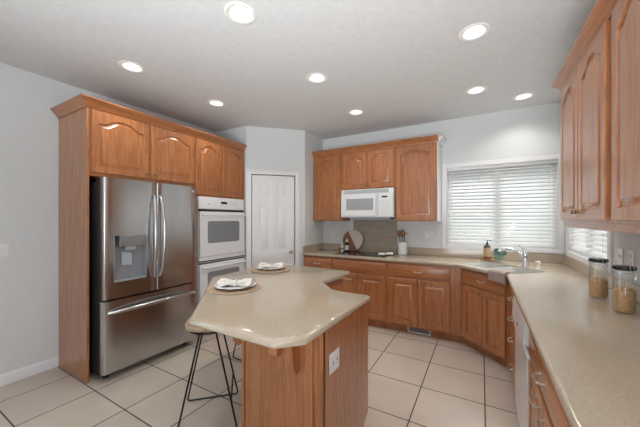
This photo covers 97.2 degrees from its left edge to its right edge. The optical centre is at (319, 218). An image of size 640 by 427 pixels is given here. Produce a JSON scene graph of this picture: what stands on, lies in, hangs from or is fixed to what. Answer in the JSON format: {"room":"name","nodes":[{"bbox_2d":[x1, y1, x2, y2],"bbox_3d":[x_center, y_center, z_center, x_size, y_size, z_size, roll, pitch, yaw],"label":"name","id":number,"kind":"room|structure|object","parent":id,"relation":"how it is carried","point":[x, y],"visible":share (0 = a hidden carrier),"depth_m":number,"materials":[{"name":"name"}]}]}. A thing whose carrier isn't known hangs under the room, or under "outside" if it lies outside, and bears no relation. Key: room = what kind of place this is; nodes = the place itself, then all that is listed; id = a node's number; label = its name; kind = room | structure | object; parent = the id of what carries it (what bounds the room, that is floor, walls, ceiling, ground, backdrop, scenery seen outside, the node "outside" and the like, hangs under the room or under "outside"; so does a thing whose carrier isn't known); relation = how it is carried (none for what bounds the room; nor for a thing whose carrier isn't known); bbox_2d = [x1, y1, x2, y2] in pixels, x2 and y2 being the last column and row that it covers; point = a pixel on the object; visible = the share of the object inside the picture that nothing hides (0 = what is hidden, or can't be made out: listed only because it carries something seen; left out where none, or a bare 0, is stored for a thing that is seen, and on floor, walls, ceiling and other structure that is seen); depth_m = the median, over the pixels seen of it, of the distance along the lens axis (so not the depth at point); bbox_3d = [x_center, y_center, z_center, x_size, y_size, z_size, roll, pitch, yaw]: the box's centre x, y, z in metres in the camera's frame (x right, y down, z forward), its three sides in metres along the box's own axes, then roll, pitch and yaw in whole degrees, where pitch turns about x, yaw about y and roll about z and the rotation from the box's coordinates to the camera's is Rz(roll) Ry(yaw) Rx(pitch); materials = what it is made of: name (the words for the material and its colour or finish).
{"room":"kitchen","nodes":[
{"label":"kitchen","id":0,"kind":"room"},
{"bbox_2d":[0,62,251,374],"bbox_3d":[-2.926,0.045,2.094,0.120,2.730,7.766,0,0,30],"label":"wall","id":1,"kind":"structure","parent":0,"point":[29,130],"depth_m":2.54,"materials":[{"name":"paint"}]},
{"bbox_2d":[0,243,8,256],"bbox_3d":[-2.682,0.265,2.383,0.015,0.115,0.075,0,0,30],"label":"light switch","id":2,"kind":"object","parent":1,"relation":"attached to","point":[4,248],"visible":1,"depth_m":2.39,"materials":[{"name":"white paint"}]},
{"bbox_2d":[0,356,58,386],"bbox_3d":[-3.620,1.361,0.747,0.014,0.097,4.498,0,0,30],"label":"baseboard","id":3,"kind":"structure","parent":1,"relation":"attached to","point":[27,371],"depth_m":2.52,"materials":[{"name":"white paint"}]},
{"bbox_2d":[89,107,193,186],"bbox_3d":[-1.966,-0.685,3.004,0.633,0.620,1.018,0,0,30],"label":"upper cabinet","id":4,"kind":"object","parent":1,"relation":"attached to","point":[120,147],"visible":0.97,"depth_m":2.75,"materials":[{"name":"brown wood"}]},
{"bbox_2d":[50,93,246,150],"bbox_3d":[-1.782,-1.000,3.316,0.647,0.078,1.902,0,0,30],"label":"crown molding","id":5,"kind":"structure","parent":4,"relation":"attached to","point":[79,101],"depth_m":2.69,"materials":[{"name":"brown wood"}]},
{"bbox_2d":[216,126,245,269],"bbox_3d":[-1.346,0.045,4.219,0.750,2.730,0.096,0,0,30],"label":"wall","id":6,"kind":"structure","parent":0,"point":[238,134],"depth_m":4.04,"materials":[{"name":"paint"}]},
{"bbox_2d":[0,325,519,426],"bbox_3d":[-0.996,1.450,0.977,4.640,0.080,7.806,0,0,30],"label":"floor","id":7,"kind":"structure","parent":0,"point":[415,380],"depth_m":2.31,"materials":[{"name":"beige tile"}]},
{"bbox_2d":[59,107,88,383],"bbox_3d":[-2.246,0.207,2.565,0.588,2.404,0.019,0,0,30],"label":"panel","id":8,"kind":"object","parent":7,"relation":"on","point":[73,127],"visible":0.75,"depth_m":2.54,"materials":[{"name":"brown wood"}]},
{"bbox_2d":[89,177,195,378],"bbox_3d":[-1.889,0.525,2.940,0.809,1.767,0.899,0,0,30],"label":"refrigerator","id":9,"kind":"object","parent":7,"relation":"on","point":[142,234],"visible":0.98,"depth_m":2.63,"materials":[{"name":"grey metal"}]},
{"bbox_2d":[177,316,237,426],"bbox_3d":[-0.788,1.060,2.030,0.382,0.697,0.412,0,0,-15],"label":"bar stool","id":10,"kind":"object","parent":7,"relation":"on","point":[192,329],"visible":0.43,"depth_m":1.89,"materials":[{"name":"black metal"}]},
{"bbox_2d":[194,137,243,332],"bbox_3d":[-1.511,0.206,3.795,0.638,2.405,0.802,0,0,30],"label":"tall cabinet","id":11,"kind":"object","parent":7,"relation":"on","point":[218,169],"visible":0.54,"depth_m":3.58,"materials":[{"name":"brown wood"}]},
{"bbox_2d":[197,196,245,304],"bbox_3d":[-1.454,0.388,3.761,0.597,1.315,0.730,0,0,30],"label":"double wall oven","id":12,"kind":"object","parent":11,"relation":"in","point":[220,221],"visible":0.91,"depth_m":3.56,"materials":[{"name":"white metal"}]},
{"bbox_2d":[232,278,367,426],"bbox_3d":[-0.201,0.972,2.076,1.122,0.875,1.456,0,0,30],"label":"kitchen island","id":13,"kind":"object","parent":7,"relation":"on","point":[290,386],"visible":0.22,"depth_m":1.49,"materials":[{"name":"brown wood"}]},
{"bbox_2d":[189,265,369,348],"bbox_3d":[-0.305,0.514,2.136,1.388,0.038,1.595,0,0,30],"label":"island countertop","id":14,"kind":"structure","parent":13,"relation":"on","point":[293,307],"depth_m":1.58,"materials":[{"name":"beige stone"}]},
{"bbox_2d":[206,283,261,294],"bbox_3d":[-0.611,0.492,2.021,0.380,0.005,0.380,0,0,30],"label":"placemat","id":15,"kind":"object","parent":14,"relation":"on","point":[212,289],"visible":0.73,"depth_m":1.93,"materials":[{"name":"wicker"}]},
{"bbox_2d":[214,280,255,289],"bbox_3d":[-0.605,0.477,2.023,0.293,0.022,0.282,0,0,18],"label":"plate","id":16,"kind":"object","parent":15,"relation":"on","point":[228,287],"visible":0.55,"depth_m":1.98,"materials":[{"name":"white ceramic"}]},
{"bbox_2d":[215,278,255,286],"bbox_3d":[-0.605,0.456,2.018,0.255,0.057,0.196,0,0,2],"label":"napkin","id":17,"kind":"object","parent":16,"relation":"on","point":[222,282],"visible":0.99,"depth_m":1.99,"materials":[{"name":"beige fabric"}]},
{"bbox_2d":[251,267,289,272],"bbox_3d":[-0.486,0.492,2.773,0.380,0.005,0.380,0,0,30],"label":"placemat","id":18,"kind":"object","parent":14,"relation":"on","point":[255,269],"visible":0.67,"depth_m":2.68,"materials":[{"name":"wicker"}]},
{"bbox_2d":[258,266,285,269],"bbox_3d":[-0.477,0.477,2.768,0.293,0.022,0.282,0,0,1],"label":"plate","id":19,"kind":"object","parent":18,"relation":"on","point":[264,268],"visible":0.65,"depth_m":2.71,"materials":[{"name":"white ceramic"}]},
{"bbox_2d":[257,262,284,268],"bbox_3d":[-0.478,0.456,2.763,0.255,0.057,0.196,0,0,4],"label":"napkin","id":20,"kind":"object","parent":19,"relation":"on","point":[261,265],"visible":0.98,"depth_m":2.73,"materials":[{"name":"beige fabric"}]},
{"bbox_2d":[329,347,338,374],"bbox_3d":[0.074,0.713,1.417,0.008,0.098,0.104,0,0,30],"label":"power outlet","id":21,"kind":"object","parent":13,"relation":"attached to","point":[334,357],"visible":1,"depth_m":1.40,"materials":[{"name":"white paint"}]},
{"bbox_2d":[304,255,332,268],"bbox_3d":[0.102,0.972,4.293,0.483,0.874,0.642,0,0,30],"label":"base cabinet","id":22,"kind":"object","parent":7,"relation":"on","point":[309,261],"visible":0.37,"depth_m":4.03,"materials":[{"name":"brown wood"}]},
{"bbox_2d":[333,257,388,328],"bbox_3d":[0.646,0.972,3.984,0.766,0.874,0.638,0,0,30],"label":"base cabinet","id":23,"kind":"object","parent":7,"relation":"on","point":[366,277],"visible":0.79,"depth_m":3.66,"materials":[{"name":"brown wood"}]},
{"bbox_2d":[387,262,460,342],"bbox_3d":[1.341,0.972,3.584,0.832,0.874,0.642,0,0,30],"label":"base cabinet","id":24,"kind":"object","parent":7,"relation":"on","point":[419,296],"visible":0.99,"depth_m":3.32,"materials":[{"name":"brown wood"}]},
{"bbox_2d":[407,327,430,335],"bbox_3d":[1.204,1.357,3.431,0.274,0.082,0.009,0,0,30],"label":"floor vent","id":25,"kind":"object","parent":24,"relation":"attached to","point":[410,329],"visible":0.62,"depth_m":3.43,"materials":[{"name":"grey metal"}]},
{"bbox_2d":[461,268,509,367],"bbox_3d":[2.053,0.972,2.963,1.018,0.874,1.024,0,0,30],"label":"base cabinet","id":26,"kind":"object","parent":7,"relation":"on","point":[484,302],"visible":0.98,"depth_m":2.81,"materials":[{"name":"brown wood"}]},
{"bbox_2d":[507,282,514,392],"bbox_3d":[1.799,0.972,2.141,0.640,0.874,0.653,0,0,30],"label":"base cabinet","id":27,"kind":"object","parent":7,"relation":"on","point":[511,327],"visible":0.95,"depth_m":2.26,"materials":[{"name":"brown wood"}]},
{"bbox_2d":[512,296,529,426],"bbox_3d":[1.483,0.976,1.596,0.610,0.867,0.594,0,0,30],"label":"dishwasher","id":28,"kind":"object","parent":7,"relation":"on","point":[522,357],"visible":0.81,"depth_m":1.67,"materials":[{"name":"grey plastic"}]},
{"bbox_2d":[528,330,570,426],"bbox_3d":[1.127,0.972,0.968,0.640,0.874,0.838,0,0,30],"label":"base cabinet","id":29,"kind":"object","parent":7,"relation":"on","point":[545,409],"visible":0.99,"depth_m":1.13,"materials":[{"name":"brown wood"}]},
{"bbox_2d":[246,126,304,265],"bbox_3d":[-0.648,0.045,4.150,0.848,2.730,0.100,0,0,-15],"label":"wall","id":30,"kind":"structure","parent":0,"point":[267,148],"depth_m":4.12,"materials":[{"name":"paint"}]},
{"bbox_2d":[246,169,299,269],"bbox_3d":[-0.671,0.349,4.088,0.770,2.119,0.103,0,0,-15],"label":"door","id":31,"kind":"structure","parent":30,"relation":"in","point":[272,241],"depth_m":4.09,"materials":[{"name":"white paint"}]},
{"bbox_2d":[0,0,596,139],"bbox_3d":[-0.996,-1.400,0.977,4.640,0.160,7.806,0,0,30],"label":"ceiling","id":32,"kind":"structure","parent":0,"point":[403,63],"depth_m":2.29,"materials":[{"name":"white paint"}]},
{"bbox_2d":[118,60,145,72],"bbox_3d":[-1.630,-1.345,2.446,0.200,0.062,0.200,0,0,30],"label":"recessed light","id":33,"kind":"object","parent":32,"relation":"in","point":[130,66],"visible":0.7,"depth_m":2.48,"materials":[{"name":"white"}]},
{"bbox_2d":[207,99,225,106],"bbox_3d":[-1.180,-1.345,3.211,0.200,0.062,0.200,0,0,30],"label":"recessed light","id":34,"kind":"object","parent":32,"relation":"in","point":[213,102],"visible":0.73,"depth_m":3.26,"materials":[{"name":"white glass"}]},
{"bbox_2d":[224,2,255,24],"bbox_3d":[-0.511,-1.345,1.812,0.200,0.062,0.200,0,0,30],"label":"recessed light","id":35,"kind":"object","parent":32,"relation":"in","point":[237,12],"visible":0.88,"depth_m":1.84,"materials":[{"name":"white"}]},
{"bbox_2d":[306,72,327,82],"bbox_3d":[-0.029,-1.345,2.638,0.200,0.062,0.200,0,0,30],"label":"recessed light","id":36,"kind":"object","parent":32,"relation":"in","point":[316,77],"visible":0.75,"depth_m":2.68,"materials":[{"name":"white"}]},
{"bbox_2d":[348,109,363,114],"bbox_3d":[0.444,-1.345,3.479,0.200,0.062,0.200,0,0,30],"label":"recessed light","id":37,"kind":"object","parent":32,"relation":"in","point":[353,111],"visible":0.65,"depth_m":3.52,"materials":[{"name":"white"}]},
{"bbox_2d":[458,22,490,40],"bbox_3d":[1.089,-1.345,1.992,0.200,0.062,0.200,0,0,30],"label":"recessed light","id":38,"kind":"object","parent":32,"relation":"in","point":[475,31],"visible":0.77,"depth_m":2.03,"materials":[{"name":"white"}]},
{"bbox_2d":[465,86,486,94],"bbox_3d":[1.598,-1.345,2.888,0.200,0.062,0.200,0,0,30],"label":"recessed light","id":39,"kind":"object","parent":32,"relation":"in","point":[477,89],"visible":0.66,"depth_m":2.93,"materials":[{"name":"white"}]},
{"bbox_2d":[512,92,534,99],"bbox_3d":[2.187,-1.345,3.034,0.200,0.062,0.200,0,0,30],"label":"recessed light","id":40,"kind":"object","parent":32,"relation":"in","point":[522,96],"visible":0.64,"depth_m":3.06,"materials":[{"name":"white"}]},
{"bbox_2d":[305,131,322,245],"bbox_3d":[-0.106,0.045,4.523,0.100,2.730,0.656,0,0,30],"label":"wall","id":41,"kind":"structure","parent":0,"point":[313,229],"depth_m":4.35,"materials":[{"name":"paint"}]},
{"bbox_2d":[270,102,564,254],"bbox_3d":[0.965,0.045,4.260,4.480,2.730,0.140,0,0,30],"label":"wall","id":42,"kind":"structure","parent":0,"point":[534,130],"depth_m":3.60,"materials":[{"name":"paint"}]},
{"bbox_2d":[314,154,349,220],"bbox_3d":[0.175,-0.482,4.418,0.485,1.025,0.363,0,0,30],"label":"upper cabinet","id":43,"kind":"object","parent":42,"relation":"attached to","point":[327,169],"visible":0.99,"depth_m":4.28,"materials":[{"name":"brown wood"}]},
{"bbox_2d":[342,147,395,189],"bbox_3d":[0.734,-0.709,4.098,0.798,0.573,0.363,0,0,30],"label":"upper cabinet","id":44,"kind":"object","parent":42,"relation":"attached to","point":[373,169],"visible":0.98,"depth_m":3.94,"materials":[{"name":"brown wood"}]},
{"bbox_2d":[341,188,395,218],"bbox_3d":[0.719,-0.206,4.065,0.766,0.425,0.431,0,0,30],"label":"microwave","id":45,"kind":"object","parent":44,"relation":"attached to","point":[378,203],"visible":0.98,"depth_m":3.90,"materials":[{"name":"white plastic"}]},
{"bbox_2d":[311,135,437,157],"bbox_3d":[0.671,-1.000,3.945,1.818,0.078,0.058,0,0,30],"label":"crown molding","id":46,"kind":"structure","parent":44,"relation":"on","point":[432,138],"depth_m":3.87,"materials":[{"name":"brown wood"}]},
{"bbox_2d":[353,220,396,252],"bbox_3d":[0.814,0.256,4.236,0.673,0.476,0.012,0,0,30],"label":"backsplash","id":47,"kind":"structure","parent":42,"relation":"attached to","point":[378,235],"depth_m":4.20,"materials":[{"name":"grey tile"}]},
{"bbox_2d":[396,142,440,220],"bbox_3d":[1.311,-0.482,3.767,0.528,1.025,0.363,0,0,30],"label":"upper cabinet","id":48,"kind":"object","parent":42,"relation":"attached to","point":[418,167],"visible":0.99,"depth_m":3.63,"materials":[{"name":"brown wood"}]},
{"bbox_2d":[438,135,445,147],"bbox_3d":[1.579,-1.000,3.642,0.058,0.078,0.317,0,0,30],"label":"crown molding","id":49,"kind":"structure","parent":48,"relation":"attached to","point":[441,139],"depth_m":3.59,"materials":[{"name":"white paint"}]},
{"bbox_2d":[425,231,428,239],"bbox_3d":[1.468,0.230,3.881,0.055,0.115,0.015,0,0,30],"label":"light switch","id":50,"kind":"object","parent":42,"relation":"attached to","point":[426,233],"visible":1,"depth_m":3.88,"materials":[{"name":"white paint"}]},
{"bbox_2d":[303,243,639,303],"bbox_3d":[0.457,0.446,2.276,3.112,0.097,3.804,0,0,30],"label":"backsplash","id":51,"kind":"structure","parent":42,"relation":"attached to","point":[612,280],"depth_m":3.29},
{"bbox_2d":[442,154,564,253],"bbox_3d":[2.221,-0.168,3.526,1.264,1.132,0.146,0,0,30],"label":"window","id":52,"kind":"structure","parent":42,"relation":"in","point":[560,242],"depth_m":3.47,"materials":[{"name":"white paint"}]},
{"bbox_2d":[448,160,556,248],"bbox_3d":[2.206,-0.167,3.499,1.136,1.009,0.065,0,0,30],"label":"window blind","id":53,"kind":"object","parent":52,"relation":"attached to","point":[503,242],"visible":1,"depth_m":3.47,"materials":[{"name":"white paint"}]},
{"bbox_2d":[568,227,639,285],"bbox_3d":[0.918,0.045,-0.188,0.140,2.730,7.626,0,0,30],"label":"wall","id":54,"kind":"structure","parent":0,"point":[626,241],"depth_m":1.84,"materials":[{"name":"paint"}]},
{"bbox_2d":[560,18,613,230],"bbox_3d":[1.708,-0.469,1.669,0.331,1.053,0.933,0,0,30],"label":"upper cabinet","id":55,"kind":"object","parent":54,"relation":"attached to","point":[585,99],"visible":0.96,"depth_m":1.56,"materials":[{"name":"brown wood"}]},
{"bbox_2d":[551,0,617,90],"bbox_3d":[1.487,-1.000,1.295,0.340,0.078,1.925,0,0,30],"label":"crown molding","id":56,"kind":"structure","parent":55,"relation":"on","point":[600,13],"depth_m":1.57,"materials":[{"name":"brown wood"}]},
{"bbox_2d":[565,227,612,273],"bbox_3d":[2.466,-0.168,2.541,0.146,1.132,1.244,0,0,30],"label":"window","id":57,"kind":"structure","parent":54,"relation":"in","point":[580,257],"depth_m":2.44,"materials":[{"name":"white paint"}]},
{"bbox_2d":[570,227,606,258],"bbox_3d":[2.439,-0.167,2.556,0.065,1.009,1.116,0,0,30],"label":"window blind","id":58,"kind":"object","parent":57,"relation":"attached to","point":[593,248],"visible":0.19,"depth_m":2.53,"materials":[{"name":"white paint"}]},
{"bbox_2d":[618,248,622,264],"bbox_3d":[2.029,0.255,1.909,0.015,0.115,0.075,0,0,30],"label":"light switch","id":59,"kind":"object","parent":54,"relation":"attached to","point":[620,250],"visible":0.88,"depth_m":1.90,"materials":[{"name":"white paint"}]},
{"bbox_2d":[611,0,639,233],"bbox_3d":[1.244,-0.469,0.859,0.331,1.053,0.928,0,0,30],"label":"upper cabinet","id":60,"kind":"object","parent":54,"relation":"attached to","point":[625,16],"visible":0.93,"depth_m":1.16,"materials":[{"name":"brown wood"}]},
{"bbox_2d":[628,250,634,265],"bbox_3d":[1.952,0.255,1.769,0.008,0.115,0.072,0,0,30],"label":"power outlet","id":61,"kind":"object","parent":54,"relation":"attached to","point":[631,254],"visible":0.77,"depth_m":1.76,"materials":[{"name":"white paint"}]},
{"bbox_3d":[0.753,0.972,0.315,0.640,0.874,0.658,0,0,30],"label":"base cabinet","id":62,"kind":"object","parent":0,"visible":0},
{"bbox_2d":[302,220,639,426],"bbox_3d":[0.457,0.276,2.276,3.112,0.515,3.804,0,0,30],"label":"countertop","id":63,"kind":"structure","parent":62,"relation":"on","point":[589,351],"depth_m":1.35,"materials":[{"name":"beige stone"}]},
{"bbox_2d":[343,230,362,250],"bbox_3d":[0.504,0.328,4.345,0.330,0.324,0.095,0,0,30],"label":"cutting board","id":64,"kind":"object","parent":63,"relation":"on","point":[355,239],"visible":0.88,"depth_m":4.33,"materials":[{"name":"brown wood"}]},
{"bbox_2d":[334,251,393,257],"bbox_3d":[0.624,0.484,3.977,0.750,0.022,0.413,0,0,30],"label":"cooktop","id":65,"kind":"object","parent":63,"relation":"in","point":[371,254],"visible":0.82,"depth_m":3.92,"materials":[{"name":"black glass"}]},
{"bbox_2d":[345,239,348,251],"bbox_3d":[0.406,0.401,4.261,0.061,0.187,0.062,0,0,30],"label":"bottle","id":66,"kind":"object","parent":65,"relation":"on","point":[346,243],"visible":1,"depth_m":4.24,"materials":[{"name":"black glass"}]},
{"bbox_2d":[398,241,406,254],"bbox_3d":[1.152,0.406,3.933,0.130,0.178,0.130,0,0,30],"label":"utensil crock","id":67,"kind":"object","parent":63,"relation":"on","point":[402,246],"visible":0.98,"depth_m":3.88,"materials":[{"name":"white ceramic"}]},
{"bbox_2d":[400,230,404,241],"bbox_3d":[1.135,0.314,3.881,0.054,0.336,0.054,0,0,-24],"label":"spoon","id":68,"kind":"object","parent":67,"relation":"in","point":[402,232],"visible":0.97,"depth_m":3.88,"materials":[{"name":"brown wood"}]},
{"bbox_2d":[480,258,497,260],"bbox_3d":[2.049,0.487,3.407,0.194,0.016,0.155,0,0,30],"label":"wooden tray","id":69,"kind":"object","parent":63,"relation":"on","point":[491,259],"visible":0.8,"depth_m":3.37,"materials":[{"name":"brown wood"}]},
{"bbox_2d":[484,240,490,258],"bbox_3d":[2.034,0.370,3.428,0.080,0.232,0.077,0,0,30],"label":"soap bottle","id":70,"kind":"object","parent":69,"relation":"on","point":[487,248],"visible":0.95,"depth_m":3.40,"materials":[{"name":"orange glass"}]},
{"bbox_2d":[493,248,506,261],"bbox_3d":[2.039,0.412,3.198,0.136,0.165,0.141,0,0,30],"label":"vase","id":71,"kind":"object","parent":63,"relation":"on","point":[496,252],"visible":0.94,"depth_m":3.19,"materials":[{"name":"green glass"}]},
{"bbox_2d":[488,269,515,284],"bbox_3d":[1.709,0.533,2.629,0.180,0.109,0.196,0,0,-16],"label":"dish towel","id":72,"kind":"object","parent":63,"relation":"on","point":[497,275],"visible":1,"depth_m":2.60,"materials":[{"name":"fabric"}]},
{"bbox_2d":[462,262,543,273],"bbox_3d":[1.855,0.596,2.907,0.397,0.188,0.687,0,0,-15],"label":"sink","id":73,"kind":"object","parent":63,"relation":"in","point":[488,265],"visible":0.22,"depth_m":2.93,"materials":[{"name":"grey"}]},
{"bbox_2d":[499,245,528,266],"bbox_3d":[2.043,0.381,2.981,0.266,0.227,0.060,0,0,42],"label":"faucet","id":74,"kind":"object","parent":63,"relation":"on","point":[524,255],"visible":1,"depth_m":2.91,"materials":[{"name":"silver metal"}]},
{"bbox_2d":[535,261,540,268],"bbox_3d":[2.187,0.457,2.828,0.055,0.075,0.039,0,0,-26],"label":"soap dispenser","id":75,"kind":"object","parent":63,"relation":"on","point":[537,262],"visible":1,"depth_m":2.82,"materials":[{"name":"white ceramic"}]},
{"bbox_2d":[588,258,608,299],"bbox_3d":[1.748,0.370,1.770,0.097,0.250,0.096,0,0,-38],"label":"storage jar","id":76,"kind":"object","parent":63,"relation":"on","point":[593,260],"visible":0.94,"depth_m":1.74,"materials":[{"name":"clear glass"}]},
{"bbox_2d":[589,277,607,297],"bbox_3d":[1.748,0.427,1.770,0.085,0.118,0.085,0,0,30],"label":"pasta","id":77,"kind":"object","parent":76,"relation":"in","point":[598,287],"visible":1,"depth_m":1.74,"materials":[{"name":"beige food"}]},
{"bbox_2d":[611,265,637,314],"bbox_3d":[1.609,0.370,1.492,0.097,0.250,0.096,0,0,-38],"label":"storage jar","id":78,"kind":"object","parent":63,"relation":"on","point":[626,268],"visible":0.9,"depth_m":1.47,"materials":[{"name":"clear glass"}]},
{"bbox_2d":[613,285,635,312],"bbox_3d":[1.609,0.422,1.492,0.085,0.128,0.085,0,0,30],"label":"pasta","id":79,"kind":"object","parent":78,"relation":"in","point":[624,298],"visible":1,"depth_m":1.47,"materials":[{"name":"beige food"}]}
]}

